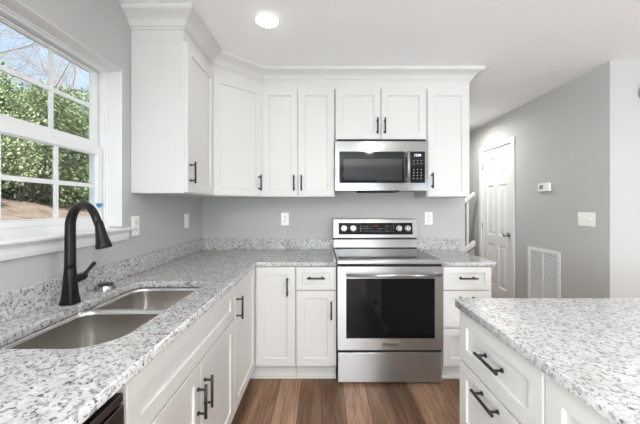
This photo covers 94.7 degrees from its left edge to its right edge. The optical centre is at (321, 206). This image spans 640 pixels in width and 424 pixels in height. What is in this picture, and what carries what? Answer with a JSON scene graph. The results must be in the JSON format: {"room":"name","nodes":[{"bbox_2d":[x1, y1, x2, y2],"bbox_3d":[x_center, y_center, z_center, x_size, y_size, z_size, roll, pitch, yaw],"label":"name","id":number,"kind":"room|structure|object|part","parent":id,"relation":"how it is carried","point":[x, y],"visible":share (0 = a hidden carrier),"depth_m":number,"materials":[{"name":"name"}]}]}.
{"room":"kitchen","nodes":[
{"label":"kitchen","id":0,"kind":"room"},
{"bbox_2d":[0,0,201,292],"bbox_3d":[-1.210,0.071,-0.412,0.170,2.420,6.375,0,0,0],"label":"wall","id":1,"kind":"structure","parent":0,"point":[102,26],"depth_m":1.61,"materials":[{"name":"grey paint"}]},
{"bbox_2d":[0,3,108,237],"bbox_3d":[-1.244,-0.315,1.240,0.093,0.892,0.840,0,0,0],"label":"window","id":2,"kind":"structure","parent":1,"relation":"in","point":[96,146],"depth_m":1.37,"materials":[{"name":"white plastic"}]},
{"bbox_3d":[-1.246,-0.530,1.229,0.022,0.410,0.796,0,0,0],"label":"sash","id":3,"kind":"part","parent":2,"relation":"part of","materials":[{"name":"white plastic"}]},
{"bbox_3d":[-1.223,-0.119,1.229,0.022,0.411,0.796,0,0,0],"label":"sash","id":4,"kind":"part","parent":2,"relation":"part of","materials":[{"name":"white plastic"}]},
{"bbox_2d":[0,0,121,226],"bbox_3d":[-1.165,-0.324,1.240,0.082,0.874,0.840,0,0,0],"label":"trim","id":5,"kind":"structure","parent":1,"relation":"attached to","point":[115,74],"depth_m":1.66,"materials":[{"name":"white wood"}]},
{"bbox_2d":[0,231,129,260],"bbox_3d":[-1.113,0.163,1.240,0.024,0.052,0.910,0,0,0],"label":"trim","id":6,"kind":"structure","parent":1,"relation":"attached to","point":[36,248],"depth_m":1.18,"materials":[{"name":"white"}]},
{"bbox_2d":[0,227,134,246],"bbox_3d":[-1.147,0.128,1.240,0.117,0.018,0.950,0,0,0],"label":"windowsill","id":7,"kind":"object","parent":1,"relation":"attached to","point":[8,241],"visible":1,"depth_m":1.19,"materials":[{"name":"white wood"}]},
{"bbox_2d":[0,239,203,322],"bbox_3d":[-1.115,0.353,1.117,0.020,0.100,3.273,0,0,0],"label":"backsplash","id":8,"kind":"structure","parent":1,"relation":"attached to","point":[18,302],"depth_m":1.40,"materials":[{"name":"grey stone"}]},
{"bbox_2d":[131,216,139,235],"bbox_3d":[-1.121,0.116,1.775,0.009,0.118,0.073,0,0,0],"label":"power outlet","id":9,"kind":"object","parent":1,"relation":"attached to","point":[135,220],"visible":0.98,"depth_m":1.77,"materials":[{"name":"white plastic"}]},
{"bbox_2d":[131,40,213,195],"bbox_3d":[-0.939,-0.530,1.950,0.368,0.902,0.430,0,0,0],"label":"upper cabinet","id":10,"kind":"object","parent":1,"relation":"attached to","point":[172,87],"visible":1,"depth_m":1.74,"materials":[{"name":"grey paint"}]},
{"bbox_3d":[-0.774,-0.204,1.775,0.038,0.130,0.016,0,0,0],"label":"handle","id":11,"kind":"part","parent":10,"relation":"part of","materials":[{"name":"black"}]},
{"bbox_3d":[-0.802,-0.530,1.951,0.019,0.890,0.420,0,0,0],"label":"door","id":12,"kind":"part","parent":10,"relation":"part of","materials":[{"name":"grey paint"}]},
{"bbox_2d":[184,214,188,227],"bbox_3d":[-1.116,0.118,2.445,0.018,0.118,0.073,0,0,0],"label":"light switch","id":13,"kind":"object","parent":1,"relation":"attached to","point":[186,216],"visible":1,"depth_m":2.44,"materials":[{"name":"white plastic"}]},
{"bbox_2d":[202,191,464,251],"bbox_3d":[0.025,0.071,2.835,2.640,2.420,0.120,0,0,0],"label":"wall","id":14,"kind":"structure","parent":0,"point":[222,218],"depth_m":2.77,"materials":[{"name":"grey paint"}]},
{"bbox_2d":[180,74,264,197],"bbox_3d":[-0.806,-0.530,2.466,0.633,0.902,0.613,0,0,0],"label":"upper cabinet","id":15,"kind":"object","parent":14,"relation":"attached to","point":[237,105],"visible":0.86,"depth_m":2.29,"materials":[{"name":"grey paint"}]},
{"bbox_3d":[-0.650,-0.530,2.309,0.413,0.890,0.019,0,0,-44],"label":"door","id":16,"kind":"part","parent":15,"relation":"part of","materials":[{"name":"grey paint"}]},
{"bbox_3d":[-0.505,-0.194,2.409,0.016,0.130,0.038,0,0,-44],"label":"handle","id":17,"kind":"part","parent":15,"relation":"part of","materials":[{"name":"black"}]},
{"bbox_2d":[203,239,332,249],"bbox_3d":[-0.509,0.353,2.765,1.230,0.100,0.020,0,0,0],"label":"backsplash","id":18,"kind":"structure","parent":14,"relation":"attached to","point":[209,244],"depth_m":2.75,"materials":[{"name":"grey stone"}]},
{"bbox_2d":[281,213,288,224],"bbox_3d":[-0.348,0.118,2.771,0.073,0.118,0.009,0,0,0],"label":"power outlet","id":19,"kind":"object","parent":14,"relation":"attached to","point":[284,216],"visible":1,"depth_m":2.77,"materials":[{"name":"white plastic"}]},
{"bbox_2d":[262,89,334,197],"bbox_3d":[-0.197,-0.530,2.590,0.606,0.902,0.366,0,0,0],"label":"upper cabinet","id":20,"kind":"object","parent":14,"relation":"attached to","point":[298,125],"visible":1,"depth_m":2.45,"materials":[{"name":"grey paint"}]},
{"bbox_3d":[-0.350,-0.530,2.454,0.292,0.890,0.019,0,0,0],"label":"door","id":21,"kind":"part","parent":20,"relation":"part of","materials":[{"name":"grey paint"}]},
{"bbox_3d":[-0.048,-0.530,2.454,0.296,0.890,0.019,0,0,0],"label":"door","id":22,"kind":"part","parent":20,"relation":"part of","materials":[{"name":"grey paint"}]},
{"bbox_2d":[121,3,485,88],"bbox_3d":[0.064,-1.089,2.304,2.678,0.096,0.703,0,0,-20],"label":"trim","id":23,"kind":"structure","parent":14,"relation":"attached to","point":[140,16],"depth_m":2.38,"materials":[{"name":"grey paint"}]},
{"bbox_2d":[335,89,425,139],"bbox_3d":[0.488,-0.766,2.590,0.756,0.430,0.366,0,0,0],"label":"upper cabinet","id":24,"kind":"object","parent":14,"relation":"attached to","point":[359,113],"visible":0.86,"depth_m":2.45,"materials":[{"name":"grey paint"}]},
{"bbox_3d":[0.299,-0.766,2.454,0.370,0.418,0.019,0,0,0],"label":"door","id":25,"kind":"part","parent":24,"relation":"part of","materials":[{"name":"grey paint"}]},
{"bbox_3d":[0.458,-0.664,2.426,0.016,0.130,0.038,0,0,0],"label":"handle","id":26,"kind":"part","parent":24,"relation":"part of","materials":[{"name":"black metal"}]},
{"bbox_2d":[335,139,427,192],"bbox_3d":[0.485,-0.336,2.561,0.757,0.424,0.420,0,0,0],"label":"microwave","id":27,"kind":"object","parent":24,"relation":"attached to","point":[361,165],"visible":1,"depth_m":2.40,"materials":[{"name":"silver metal"}]},
{"bbox_3d":[0.407,-0.320,2.412,0.531,0.256,0.021,0,0,0],"label":"door glass","id":28,"kind":"part","parent":27,"relation":"part of","materials":[{"name":"black glass"}]},
{"bbox_3d":[0.694,-0.320,2.377,0.025,0.250,0.050,0,0,0],"label":"handle","id":29,"kind":"part","parent":27,"relation":"part of","materials":[{"name":"silver metal"}]},
{"bbox_3d":[0.777,-0.320,2.412,0.122,0.256,0.021,0,0,0],"label":"control panel","id":30,"kind":"part","parent":27,"relation":"part of","materials":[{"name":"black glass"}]},
{"bbox_3d":[0.677,-0.766,2.454,0.370,0.418,0.019,0,0,0],"label":"door","id":31,"kind":"part","parent":24,"relation":"part of","materials":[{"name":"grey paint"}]},
{"bbox_2d":[425,212,432,224],"bbox_3d":[1.002,0.111,2.771,0.073,0.118,0.009,0,0,0],"label":"power outlet","id":32,"kind":"object","parent":14,"relation":"attached to","point":[428,215],"visible":1,"depth_m":2.77,"materials":[{"name":"white plastic"}]},
{"bbox_2d":[417,239,460,249],"bbox_3d":[1.086,0.353,2.765,0.428,0.100,0.020,0,0,0],"label":"backsplash","id":33,"kind":"structure","parent":14,"relation":"attached to","point":[423,244],"depth_m":2.75,"materials":[{"name":"grey stone"}]},
{"bbox_2d":[415,89,468,197],"bbox_3d":[1.051,-0.530,2.590,0.362,0.902,0.366,0,0,0],"label":"upper cabinet","id":34,"kind":"object","parent":14,"relation":"attached to","point":[447,110],"visible":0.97,"depth_m":2.45,"materials":[{"name":"grey paint"}]},
{"bbox_2d":[231,362,459,423],"bbox_3d":[1.938,1.331,0.850,6.525,0.100,9.300,0,0,0],"label":"floor","id":35,"kind":"structure","parent":0,"point":[263,401],"depth_m":1.93,"materials":[{"name":"brown wood"}]},
{"bbox_2d":[82,393,123,423],"bbox_3d":[-0.752,0.864,0.423,0.624,0.834,0.598,0,0,0],"label":"dishwasher","id":36,"kind":"object","parent":35,"relation":"on","point":[111,411],"visible":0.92,"depth_m":0.68,"materials":[{"name":"black metal"}]},
{"bbox_2d":[117,287,233,423],"bbox_3d":[-0.785,0.859,1.181,0.676,0.844,0.909,0,0,0],"label":"base cabinet","id":37,"kind":"object","parent":35,"relation":"on","point":[191,381],"visible":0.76,"depth_m":1.12,"materials":[{"name":"grey paint"}]},
{"bbox_3d":[-0.494,0.890,0.956,0.019,0.537,0.446,0,0,0],"label":"door","id":38,"kind":"part","parent":37,"relation":"part of","materials":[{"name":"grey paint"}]},
{"bbox_3d":[-0.466,0.761,1.151,0.038,0.130,0.016,0,0,0],"label":"handle","id":39,"kind":"part","parent":37,"relation":"part of","materials":[{"name":"black metal"}]},
{"bbox_3d":[-0.466,0.761,1.216,0.038,0.130,0.016,0,0,0],"label":"handle","id":40,"kind":"part","parent":37,"relation":"part of","materials":[{"name":"black metal"}]},
{"bbox_3d":[-0.494,0.890,1.407,0.019,0.537,0.446,0,0,0],"label":"door","id":41,"kind":"part","parent":37,"relation":"part of","materials":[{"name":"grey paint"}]},
{"bbox_2d":[233,267,296,414],"bbox_3d":[-0.657,0.859,2.205,0.931,0.844,1.135,0,0,0],"label":"base cabinet","id":42,"kind":"object","parent":35,"relation":"on","point":[264,318],"visible":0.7,"depth_m":2.14,"materials":[{"name":"grey paint"}]},
{"bbox_2d":[0,250,336,423],"bbox_3d":[-0.508,0.419,1.127,1.229,0.032,3.293,0,0,0],"label":"countertop","id":43,"kind":"structure","parent":42,"relation":"on","point":[38,386],"depth_m":0.88,"materials":[{"name":"grey stone"}]},
{"bbox_2d":[59,201,112,305],"bbox_3d":[-0.956,0.191,1.188,0.272,0.423,0.133,0,0,40],"label":"faucet","id":44,"kind":"object","parent":43,"relation":"on","point":[70,295],"visible":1,"depth_m":1.20,"materials":[{"name":"black metal"}]},
{"bbox_3d":[-1.024,0.274,1.296,0.017,0.060,0.059,0,0,23],"label":"lever","id":45,"kind":"part","parent":44,"relation":"part of","materials":[{"name":"black metal"}]},
{"bbox_2d":[0,287,197,348],"bbox_3d":[-0.801,0.541,1.212,0.428,0.212,0.797,0,0,0],"label":"sink","id":46,"kind":"object","parent":43,"relation":"in","point":[121,315],"visible":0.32,"depth_m":1.24,"materials":[{"name":"silver metal"}]},
{"bbox_3d":[-0.801,0.541,1.036,0.389,0.212,0.407,0,0,0],"label":"bowl","id":47,"kind":"part","parent":46,"relation":"part of","materials":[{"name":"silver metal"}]},
{"bbox_3d":[-0.801,0.526,1.421,0.389,0.182,0.340,0,0,0],"label":"bowl","id":48,"kind":"part","parent":46,"relation":"part of","materials":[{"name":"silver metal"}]},
{"bbox_2d":[95,282,115,290],"bbox_3d":[-1.056,0.387,1.440,0.084,0.032,0.084,0,0,0],"label":"stopper","id":49,"kind":"object","parent":43,"relation":"on","point":[105,286],"visible":1,"depth_m":1.42,"materials":[{"name":"silver metal"}]},
{"bbox_3d":[-0.466,0.575,1.682,0.038,0.130,0.016,0,0,0],"label":"handle","id":50,"kind":"part","parent":42,"relation":"part of","materials":[{"name":"black metal"}]},
{"bbox_3d":[-0.494,0.799,1.889,0.019,0.720,0.493,0,0,0],"label":"door","id":51,"kind":"part","parent":42,"relation":"part of","materials":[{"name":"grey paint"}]},
{"bbox_3d":[-0.337,0.799,2.150,0.282,0.720,0.019,0,0,0],"label":"door","id":52,"kind":"part","parent":42,"relation":"part of","materials":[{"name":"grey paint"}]},
{"bbox_3d":[-0.250,0.578,2.121,0.016,0.130,0.038,0,0,0],"label":"handle","id":53,"kind":"part","parent":42,"relation":"part of","materials":[{"name":"black metal"}]},
{"bbox_2d":[296,267,335,378],"bbox_3d":[-0.043,0.859,2.438,0.294,0.844,0.671,0,0,0],"label":"base cabinet","id":54,"kind":"object","parent":35,"relation":"on","point":[315,286],"visible":0.94,"depth_m":2.14,"materials":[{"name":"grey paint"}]},
{"bbox_3d":[-0.044,0.521,2.150,0.284,0.165,0.019,0,0,0],"label":"drawer","id":55,"kind":"part","parent":54,"relation":"part of","materials":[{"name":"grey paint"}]},
{"bbox_3d":[-0.044,0.886,2.150,0.284,0.546,0.019,0,0,0],"label":"door","id":56,"kind":"part","parent":54,"relation":"part of","materials":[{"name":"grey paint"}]},
{"bbox_3d":[-0.044,0.516,2.121,0.130,0.016,0.038,0,0,0],"label":"handle","id":57,"kind":"part","parent":54,"relation":"part of","materials":[{"name":"black metal"}]},
{"bbox_2d":[333,219,443,381],"bbox_3d":[0.487,0.697,2.414,0.768,1.168,0.710,0,0,0],"label":"range","id":58,"kind":"object","parent":35,"relation":"on","point":[389,290],"visible":1,"depth_m":2.12,"materials":[{"name":"silver metal"}]},
{"bbox_3d":[0.484,0.200,2.721,0.762,0.174,0.084,0,0,0],"label":"control panel","id":59,"kind":"part","parent":58,"relation":"part of","materials":[{"name":"silver metal"}]},
{"bbox_3d":[0.487,0.202,2.688,0.674,0.106,0.016,0,0,0],"label":"control glass","id":60,"kind":"part","parent":58,"relation":"part of","materials":[{"name":"black glass"}]},
{"bbox_2d":[334,248,443,263],"bbox_3d":[0.491,0.396,2.401,0.760,0.034,0.587,0,0,0],"label":"cooktop","id":61,"kind":"object","parent":58,"relation":"in","point":[343,255],"depth_m":2.23,"materials":[{"name":"silver metal"}]},
{"bbox_3d":[0.491,0.733,2.139,0.756,0.600,0.036,0,0,0],"label":"oven door","id":62,"kind":"part","parent":58,"relation":"part of","materials":[{"name":"black glass"}]},
{"bbox_3d":[0.489,1.159,2.139,0.748,0.212,0.035,0,0,0],"label":"drawer","id":63,"kind":"part","parent":58,"relation":"part of","materials":[{"name":"silver metal"}]},
{"bbox_3d":[0.506,0.485,2.090,0.666,0.023,0.064,0,0,0],"label":"handle","id":64,"kind":"part","parent":58,"relation":"part of","materials":[{"name":"silver metal"}]},
{"bbox_2d":[441,266,490,378],"bbox_3d":[1.056,0.859,2.438,0.360,0.844,0.671,0,0,0],"label":"base cabinet","id":65,"kind":"object","parent":35,"relation":"on","point":[458,282],"visible":0.42,"depth_m":2.14,"materials":[{"name":"grey paint"}]},
{"bbox_3d":[1.055,1.023,2.150,0.350,0.272,0.019,0,0,0],"label":"drawer","id":66,"kind":"part","parent":65,"relation":"part of","materials":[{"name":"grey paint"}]},
{"bbox_2d":[423,250,496,266],"bbox_3d":[1.070,0.419,2.451,0.396,0.032,0.643,0,0,0],"label":"countertop","id":67,"kind":"structure","parent":65,"relation":"on","point":[452,258],"depth_m":2.24,"materials":[{"name":"grey stone"}]},
{"bbox_3d":[1.055,0.521,2.150,0.350,0.165,0.019,0,0,0],"label":"drawer","id":68,"kind":"part","parent":65,"relation":"part of","materials":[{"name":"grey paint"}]},
{"bbox_3d":[1.055,0.746,2.150,0.350,0.267,0.019,0,0,0],"label":"drawer","id":69,"kind":"part","parent":65,"relation":"part of","materials":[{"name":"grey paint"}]},
{"bbox_3d":[1.051,0.516,2.121,0.130,0.016,0.038,0,0,0],"label":"handle","id":70,"kind":"part","parent":65,"relation":"part of","materials":[{"name":"black metal"}]},
{"bbox_2d":[465,192,475,254],"bbox_3d":[1.800,0.536,4.250,0.780,1.490,0.100,0,0,0],"label":"stair railing","id":71,"kind":"object","parent":35,"relation":"on","point":[469,248],"visible":0.2,"depth_m":4.24,"materials":[{"name":"white wood"}]},
{"bbox_3d":[1.815,0.114,4.250,0.750,0.646,0.060,0,0,0],"label":"handrail","id":72,"kind":"part","parent":71,"relation":"part of","materials":[{"name":"white wood"}]},
{"bbox_3d":[1.815,0.824,4.250,0.750,0.667,0.090,0,0,0],"label":"rail","id":73,"kind":"part","parent":71,"relation":"part of","materials":[{"name":"white wood"}]},
{"bbox_2d":[460,310,544,423],"bbox_3d":[0.888,0.859,1.041,0.657,0.844,0.492,0,0,0],"label":"base cabinet","id":74,"kind":"object","parent":35,"relation":"on","point":[498,385],"visible":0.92,"depth_m":1.02,"materials":[{"name":"grey paint"}]},
{"bbox_3d":[0.578,0.696,1.049,0.038,0.016,0.138,0,0,0],"label":"handle","id":75,"kind":"part","parent":74,"relation":"part of","materials":[{"name":"black metal"}]},
{"bbox_3d":[0.578,0.543,1.025,0.038,0.016,0.138,0,0,0],"label":"handle","id":76,"kind":"part","parent":74,"relation":"part of","materials":[{"name":"black metal"}]},
{"bbox_3d":[0.607,0.806,1.040,0.019,0.290,0.482,0,0,0],"label":"drawer","id":77,"kind":"part","parent":74,"relation":"part of","materials":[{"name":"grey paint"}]},
{"bbox_2d":[455,298,639,423],"bbox_3d":[1.099,0.419,0.525,1.042,0.032,1.550,0,0,0],"label":"countertop","id":78,"kind":"structure","parent":74,"relation":"on","point":[590,347],"depth_m":0.90,"materials":[{"name":"stone"}]},
{"bbox_2d":[545,374,611,423],"bbox_3d":[0.888,0.859,0.584,0.657,0.844,0.420,0,0,0],"label":"base cabinet","id":79,"kind":"object","parent":35,"relation":"on","point":[561,406],"visible":0.32,"depth_m":0.73,"materials":[{"name":"grey paint"}]},
{"bbox_2d":[119,0,639,131],"bbox_3d":[1.887,-1.199,0.850,6.625,0.120,9.300,0,0,0],"label":"ceiling","id":80,"kind":"structure","parent":0,"point":[528,49],"depth_m":1.98,"materials":[{"name":"white paint"}]},
{"bbox_2d":[254,12,279,27],"bbox_3d":[-0.335,-1.127,1.800,0.152,0.024,0.152,0,0,0],"label":"recessed light","id":81,"kind":"object","parent":80,"relation":"in","point":[264,19],"visible":1,"depth_m":1.77,"materials":[{"name":"white plastic"}]},
{"bbox_2d":[465,68,595,297],"bbox_3d":[2.310,0.071,3.862,0.120,2.420,2.875,0,0,0],"label":"wall","id":82,"kind":"structure","parent":0,"point":[554,132],"depth_m":2.84,"materials":[{"name":"grey paint"}]},
{"bbox_2d":[482,144,510,297],"bbox_3d":[2.235,0.258,3.825,0.110,2.030,0.646,0,0,0],"label":"door","id":83,"kind":"structure","parent":82,"relation":"in","point":[496,165],"depth_m":3.77,"materials":[{"name":"white wood"}]},
{"bbox_3d":[2.218,0.343,3.557,0.075,0.060,0.060,0,0,0],"label":"knob","id":84,"kind":"part","parent":83,"relation":"part of","materials":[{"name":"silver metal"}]},
{"bbox_2d":[479,136,514,297],"bbox_3d":[2.302,0.230,3.817,0.136,2.102,0.760,0,0,0],"label":"trim","id":85,"kind":"structure","parent":82,"relation":"attached to","point":[511,140],"depth_m":3.48,"materials":[{"name":"white wood"}]},
{"bbox_2d":[527,246,560,297],"bbox_3d":[2.245,0.731,2.998,0.010,0.600,0.438,0,0,0],"label":"air vent","id":86,"kind":"object","parent":82,"relation":"in","point":[543,265],"visible":0.74,"depth_m":2.99,"materials":[{"name":"white metal"}]},
{"bbox_2d":[538,183,550,191],"bbox_3d":[2.236,-0.193,2.970,0.028,0.084,0.156,0,0,0],"label":"thermostat","id":87,"kind":"object","parent":82,"relation":"attached to","point":[542,187],"visible":1,"depth_m":2.95,"materials":[{"name":"white plastic"}]},
{"bbox_2d":[578,212,594,226],"bbox_3d":[2.241,0.109,2.508,0.018,0.118,0.165,0,0,0],"label":"light switch","id":88,"kind":"object","parent":82,"relation":"attached to","point":[584,218],"visible":1,"depth_m":2.50,"materials":[{"name":"white plastic"}]},
{"bbox_2d":[596,61,639,297],"bbox_3d":[3.625,0.071,2.365,2.750,2.420,0.120,0,0,0],"label":"wall","id":89,"kind":"structure","parent":0,"point":[617,82],"depth_m":2.31,"materials":[{"name":"grey paint"}]},
{"label":"outside","id":90,"kind":"structure","parent":0,"visible":0},
{"bbox_2d":[1,174,88,219],"bbox_3d":[-18.325,-2.791,14.000,34.000,8.844,52.000,0,0,0],"label":"ground","id":91,"kind":"structure","parent":90,"point":[11,209],"depth_m":7.89,"materials":[{"name":"brown soil"}]},
{"bbox_2d":[0,53,15,110],"bbox_3d":[-10.346,-2.410,6.783,3.706,4.612,4.548,0,0,35],"label":"evergreen shrub","id":92,"kind":"object","parent":91,"relation":"on","point":[3,78],"visible":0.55,"depth_m":8.03,"materials":[{"name":"green plant"}]},
{"bbox_2d":[0,24,42,49],"bbox_3d":[-13.205,-7.926,10.290,9.366,13.270,7.788,0,0,37],"label":"bare tree","id":93,"kind":"object","parent":91,"relation":"on","point":[0,24],"visible":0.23,"depth_m":10.80,"materials":[{"name":"beige plant"}]},
{"bbox_2d":[0,82,71,202],"bbox_3d":[-8.384,-1.459,7.577,3.612,3.373,3.386,0,0,16],"label":"evergreen shrub","id":94,"kind":"object","parent":91,"relation":"on","point":[13,150],"visible":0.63,"depth_m":7.52,"materials":[{"name":"green plant"}]},
{"bbox_2d":[0,26,75,76],"bbox_3d":[-19.172,-8.793,15.690,10.915,12.084,7.210,0,0,-33],"label":"bare tree","id":95,"kind":"object","parent":91,"relation":"on","point":[8,49],"visible":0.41,"depth_m":16.88,"materials":[{"name":"beige plant"}]},
{"bbox_2d":[0,81,75,192],"bbox_3d":[-9.813,-1.980,8.973,3.724,3.711,3.974,0,0,-12],"label":"evergreen shrub","id":96,"kind":"object","parent":91,"relation":"on","point":[0,81],"visible":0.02,"depth_m":9.20,"materials":[{"name":"green plant"}]},
{"bbox_2d":[1,29,86,109],"bbox_3d":[-14.478,-6.494,16.009,9.876,10.933,6.524,0,0,27],"label":"bare tree","id":97,"kind":"object","parent":91,"relation":"on","point":[58,80],"visible":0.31,"depth_m":16.58,"materials":[{"name":"beige plant"}]},
{"bbox_2d":[1,76,88,196],"bbox_3d":[-9.243,-2.213,10.782,4.342,4.403,3.538,0,0,-24],"label":"evergreen shrub","id":98,"kind":"object","parent":91,"relation":"on","point":[32,85],"visible":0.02,"depth_m":9.92,"materials":[{"name":"green plant"}]},
{"bbox_2d":[1,40,88,102],"bbox_3d":[-17.656,-10.011,20.476,10.771,15.261,8.956,0,0,-23],"label":"bare tree","id":99,"kind":"object","parent":91,"relation":"on","point":[73,85],"visible":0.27,"depth_m":19.93,"materials":[{"name":"beige plant"}]},
{"bbox_2d":[2,85,88,206],"bbox_3d":[-7.714,-1.674,9.708,3.201,3.983,3.928,0,0,4],"label":"evergreen shrub","id":100,"kind":"object","parent":91,"relation":"on","point":[72,126],"visible":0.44,"depth_m":8.80,"materials":[{"name":"green plant"}]},
{"bbox_2d":[73,155,88,202],"bbox_3d":[-8.002,-1.249,11.425,3.047,3.036,3.251,0,0,-43],"label":"evergreen shrub","id":101,"kind":"object","parent":91,"relation":"on","point":[79,198],"visible":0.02,"depth_m":9.89,"materials":[{"name":"green plant"}]}
]}

